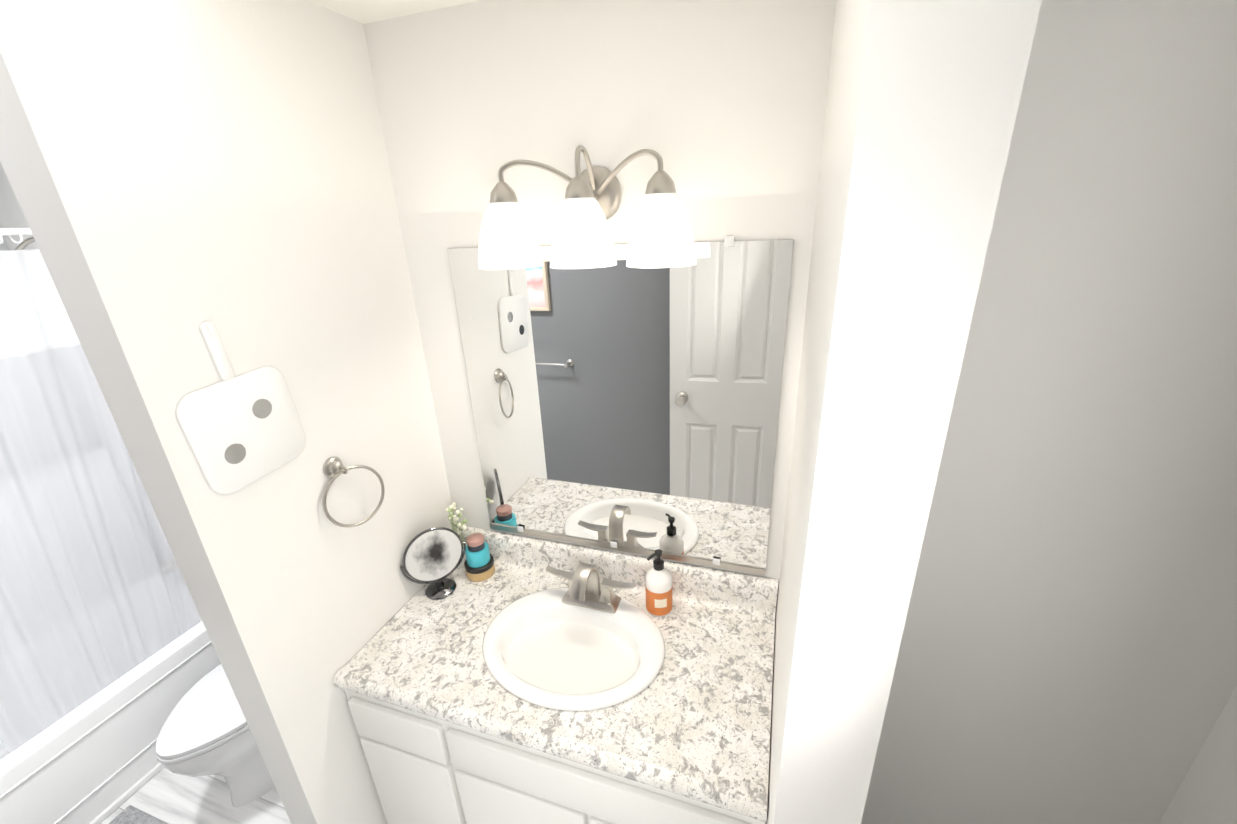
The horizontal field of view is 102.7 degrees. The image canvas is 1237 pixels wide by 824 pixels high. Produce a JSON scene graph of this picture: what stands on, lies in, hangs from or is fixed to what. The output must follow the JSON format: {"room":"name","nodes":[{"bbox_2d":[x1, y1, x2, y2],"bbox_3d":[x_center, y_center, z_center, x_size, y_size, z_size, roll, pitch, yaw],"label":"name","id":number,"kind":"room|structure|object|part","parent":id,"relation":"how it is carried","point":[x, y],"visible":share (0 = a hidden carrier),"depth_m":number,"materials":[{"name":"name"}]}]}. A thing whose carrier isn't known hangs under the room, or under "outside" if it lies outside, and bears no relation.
{"room":"bathroom","nodes":[
{"label":"bathroom","id":0,"kind":"room"},
{"bbox_2d":[0,236,8,250],"bbox_3d":[-2.712,0.281,1.611,0.100,2.440,1.500,5,22,18],"label":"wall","id":1,"kind":"structure","parent":0,"point":[3,246],"depth_m":1.98,"materials":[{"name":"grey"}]},
{"bbox_2d":[101,767,290,823],"bbox_3d":[-0.735,1.613,1.454,4.160,0.080,1.700,5,22,18],"label":"floor","id":2,"kind":"structure","parent":0,"point":[164,794],"depth_m":1.84,"materials":[{"name":"tile"}]},
{"bbox_2d":[0,237,220,823],"bbox_3d":[-2.278,0.527,1.558,0.789,1.988,1.494,5,22,18],"label":"bathtub","id":3,"kind":"object","parent":2,"relation":"on","point":[93,760],"visible":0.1,"depth_m":2.04,"materials":[{"name":"white ceramic"}]},
{"bbox_3d":[-2.119,-0.604,1.794,0.016,0.064,0.133,5,22,18],"label":"shower arm","id":4,"kind":"part","parent":3,"relation":"part of"},
{"bbox_2d":[109,805,167,823],"bbox_3d":[-1.516,1.579,1.465,0.815,0.035,0.560,5,22,18],"label":"bath mat","id":5,"kind":"object","parent":2,"relation":"on","point":[129,814],"visible":1,"depth_m":1.78,"materials":[{"name":"white fabric"}]},
{"bbox_2d":[156,664,274,806],"bbox_3d":[-1.359,1.003,1.884,0.450,0.795,0.683,5,22,18],"label":"toilet","id":6,"kind":"object","parent":2,"relation":"on","point":[205,730],"visible":0.42,"depth_m":1.69,"materials":[{"name":"white ceramic"}]},
{"bbox_3d":[-1.391,1.015,1.787,0.360,0.024,0.476,5,22,18],"label":"lid","id":7,"kind":"part","parent":6,"relation":"part of","materials":[{"name":"white plastic"}]},
{"bbox_2d":[333,525,777,823],"bbox_3d":[-0.129,0.970,1.507,1.094,1.035,0.569,5,22,18],"label":"bathroom vanity","id":8,"kind":"object","parent":2,"relation":"on","point":[530,680],"visible":1,"depth_m":1.29,"materials":[{"name":"white stone"}]},
{"bbox_3d":[-0.582,0.841,1.307,0.290,0.130,0.019,5,22,18],"label":"drawer","id":9,"kind":"part","parent":8,"relation":"part of","materials":[{"name":"white wood"}]},
{"bbox_3d":[-0.569,1.157,1.429,0.290,0.520,0.019,5,22,18],"label":"door","id":10,"kind":"part","parent":8,"relation":"part of","materials":[{"name":"white wood"}]},
{"bbox_2d":[400,527,465,599],"bbox_3d":[-0.577,0.468,1.556,0.127,0.228,0.165,5,22,18],"label":"makeup mirror","id":11,"kind":"object","parent":8,"relation":"on","point":[434,556],"visible":1,"depth_m":1.55,"materials":[{"name":"silver metal"}]},
{"bbox_2d":[445,503,466,567],"bbox_3d":[-0.529,0.415,1.667,0.076,0.241,0.069,5,22,18],"label":"plant","id":12,"kind":"object","parent":8,"relation":"on","point":[451,517],"visible":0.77,"depth_m":1.64,"materials":[{"name":"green plant"}]},
{"bbox_3d":[-0.549,0.392,1.650,0.006,0.158,0.010,5,22,18],"label":"stem","id":13,"kind":"part","parent":12,"relation":"part of","materials":[{"name":"green plant"}]},
{"bbox_3d":[-0.552,0.404,1.664,0.010,0.127,0.006,5,22,18],"label":"stem","id":14,"kind":"part","parent":12,"relation":"part of","materials":[{"name":"green plant"}]},
{"bbox_3d":[-0.550,0.406,1.658,0.007,0.126,0.008,5,22,18],"label":"stem","id":15,"kind":"part","parent":12,"relation":"part of","materials":[{"name":"green plant"}]},
{"bbox_3d":[-0.551,0.411,1.674,0.012,0.105,0.003,5,22,18],"label":"stem","id":16,"kind":"part","parent":12,"relation":"part of","materials":[{"name":"green plant"}]},
{"bbox_3d":[-0.550,0.389,1.671,0.013,0.150,0.009,5,22,18],"label":"stem","id":17,"kind":"part","parent":12,"relation":"part of","materials":[{"name":"green plant"}]},
{"bbox_3d":[-0.542,0.403,1.649,0.003,0.139,0.012,5,22,18],"label":"stem","id":18,"kind":"part","parent":12,"relation":"part of","materials":[{"name":"green plant"}]},
{"bbox_3d":[-0.531,0.404,1.651,0.010,0.135,0.009,5,22,18],"label":"stem","id":19,"kind":"part","parent":12,"relation":"part of","materials":[{"name":"green plant"}]},
{"bbox_3d":[-0.532,0.431,1.663,0.005,0.074,0.006,5,22,18],"label":"stem","id":20,"kind":"part","parent":12,"relation":"part of","materials":[{"name":"green plant"}]},
{"bbox_3d":[-0.527,0.417,1.662,0.006,0.101,0.004,5,22,18],"label":"stem","id":21,"kind":"part","parent":12,"relation":"part of","materials":[{"name":"green plant"}]},
{"bbox_3d":[-0.527,0.394,1.654,0.008,0.149,0.004,5,22,18],"label":"stem","id":22,"kind":"part","parent":12,"relation":"part of","materials":[{"name":"green plant"}]},
{"bbox_3d":[-0.519,0.415,1.658,0.024,0.108,0.007,5,22,18],"label":"stem","id":23,"kind":"part","parent":12,"relation":"part of","materials":[{"name":"green plant"}]},
{"bbox_2d":[464,533,494,581],"bbox_3d":[-0.467,0.476,1.642,0.095,0.141,0.095,5,22,18],"label":"jars","id":24,"kind":"object","parent":8,"relation":"on","point":[479,565],"visible":0.98,"depth_m":1.61,"materials":[{"name":"brown"}]},
{"bbox_3d":[-0.469,0.418,1.619,0.056,0.017,0.056,5,22,18],"label":"lid","id":25,"kind":"part","parent":24,"relation":"part of","materials":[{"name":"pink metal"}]},
{"bbox_3d":[-0.465,0.503,1.652,0.095,0.017,0.095,5,22,18],"label":"lid","id":26,"kind":"part","parent":24,"relation":"part of","materials":[{"name":"black plastic"}]},
{"bbox_2d":[482,587,665,711],"bbox_3d":[-0.125,0.701,1.400,0.517,0.164,0.411,5,22,18],"label":"sink","id":27,"kind":"object","parent":8,"relation":"in","point":[544,649],"depth_m":1.37,"materials":[{"name":"white ceramic"}]},
{"bbox_2d":[545,562,636,613],"bbox_3d":[-0.095,0.516,1.447,0.280,0.149,0.135,5,22,18],"label":"faucet","id":28,"kind":"object","parent":8,"relation":"on","point":[585,592],"depth_m":1.47,"materials":[{"name":"silver metal"}]},
{"bbox_2d":[645,549,671,616],"bbox_3d":[0.118,0.493,1.449,0.079,0.204,0.080,5,22,18],"label":"soap dispenser","id":29,"kind":"object","parent":8,"relation":"on","point":[658,583],"visible":1,"depth_m":1.43,"materials":[{"name":"white"}]},
{"bbox_2d":[0,0,454,823],"bbox_3d":[-0.753,0.294,1.372,0.110,2.440,0.720,5,22,18],"label":"wall","id":30,"kind":"structure","parent":0,"point":[178,172],"depth_m":1.05,"materials":[{"name":"white paint"}]},
{"bbox_2d":[176,322,305,493],"bbox_3d":[-0.775,-0.019,1.012,0.013,0.337,0.220,5,26,18],"label":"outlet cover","id":31,"kind":"object","parent":30,"relation":"attached to","point":[242,430],"visible":1,"depth_m":1.01,"materials":[{"name":"white plastic"}]},
{"bbox_3d":[-0.784,-0.117,0.968,0.007,0.120,0.025,5,26,18],"label":"handle","id":32,"kind":"part","parent":31,"relation":"part of","materials":[{"name":"white plastic"}]},
{"bbox_3d":[-0.783,0.085,1.011,0.001,0.042,0.042,5,26,18],"label":"glass","id":33,"kind":"part","parent":31,"relation":"part of","materials":[{"name":"grey"}]},
{"bbox_3d":[-0.761,-0.007,1.056,0.001,0.042,0.042,5,26,18],"label":"glass","id":34,"kind":"part","parent":31,"relation":"part of","materials":[{"name":"grey"}]},
{"bbox_2d":[322,457,384,527],"bbox_3d":[-0.687,0.202,1.276,0.058,0.195,0.158,5,22,18],"label":"towel ring","id":35,"kind":"object","parent":30,"relation":"attached to","point":[334,468],"visible":0.98,"depth_m":1.24,"materials":[{"name":"silver metal"}]},
{"bbox_2d":[310,0,480,23],"bbox_3d":[-0.832,-0.734,0.544,4.160,0.080,1.700,5,22,18],"label":"ceiling","id":36,"kind":"structure","parent":0,"point":[364,11],"depth_m":1.14,"materials":[{"name":"white paint"}]},
{"bbox_2d":[455,766,597,823],"bbox_3d":[-0.241,1.184,1.325,0.360,0.520,0.019,5,22,18],"label":"drawer","id":37,"kind":"object","parent":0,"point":[484,801],"depth_m":1.25,"materials":[{"name":"white wood"}]},
{"bbox_2d":[0,0,1236,823],"bbox_3d":[-0.536,0.155,1.705,4.160,2.440,0.100,5,22,18],"label":"wall","id":38,"kind":"structure","parent":0,"point":[1068,648],"depth_m":1.11,"materials":[{"name":"white paint"}]},
{"bbox_2d":[0,228,199,753],"bbox_3d":[-2.055,0.378,1.432,0.087,1.700,1.519,5,22,18],"label":"shower curtain","id":39,"kind":"object","parent":38,"relation":"attached to","point":[34,317],"visible":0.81,"depth_m":1.72,"materials":[{"name":"white fabric"}]},
{"bbox_2d":[478,145,696,269],"bbox_3d":[-0.084,-0.467,1.129,0.534,0.254,0.192,5,22,18],"label":"sconce","id":40,"kind":"object","parent":38,"relation":"attached to","point":[661,235],"visible":1,"depth_m":1.08,"materials":[{"name":"white glass"}]},
{"bbox_3d":[-0.267,-0.426,1.190,0.156,0.148,0.156,5,22,18],"label":"lamp shade","id":41,"kind":"part","parent":40,"relation":"part of","materials":[{"name":"white glass"}]},
{"bbox_3d":[-0.172,-0.549,1.161,0.191,0.079,0.109,5,22,18],"label":"arm","id":42,"kind":"part","parent":40,"relation":"part of"},
{"bbox_3d":[-0.084,-0.411,1.131,0.156,0.148,0.156,5,22,18],"label":"lamp shade","id":43,"kind":"part","parent":40,"relation":"part of","materials":[{"name":"white glass"}]},
{"bbox_3d":[-0.075,-0.555,1.125,0.012,0.088,0.109,5,22,18],"label":"arm","id":44,"kind":"part","parent":40,"relation":"part of"},
{"bbox_3d":[0.021,-0.533,1.100,0.185,0.079,0.109,5,22,18],"label":"arm","id":45,"kind":"part","parent":40,"relation":"part of"},
{"bbox_3d":[0.092,-0.397,1.075,0.156,0.148,0.156,5,22,18],"label":"lamp shade","id":46,"kind":"part","parent":40,"relation":"part of","materials":[{"name":"white glass"}]},
{"bbox_2d":[448,236,793,575],"bbox_3d":[-0.026,0.003,1.400,0.910,0.929,0.012,5,22,18],"label":"wall mirror","id":47,"kind":"object","parent":38,"relation":"attached to","point":[621,406],"visible":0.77,"depth_m":1.37,"materials":[{"name":"clear glass"}]},
{"bbox_2d":[590,812,747,823],"bbox_3d":[0.116,1.213,1.212,0.360,0.520,0.019,5,22,18],"label":"door","id":48,"kind":"structure","parent":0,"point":[593,820],"depth_m":1.16,"materials":[{"name":"white wood"}]},
{"bbox_2d":[765,0,1041,823],"bbox_3d":[0.406,0.383,1.018,0.120,2.440,0.690,5,22,18],"label":"wall","id":49,"kind":"structure","parent":0,"point":[922,102],"depth_m":0.52,"materials":[{"name":"white paint"}]},
{"bbox_2d":[1159,686,1236,823],"bbox_3d":[1.241,0.605,0.356,0.100,2.440,1.700,5,22,18],"label":"wall","id":50,"kind":"structure","parent":0,"point":[1206,792],"depth_m":1.19,"materials":[{"name":"white paint"}]}
]}

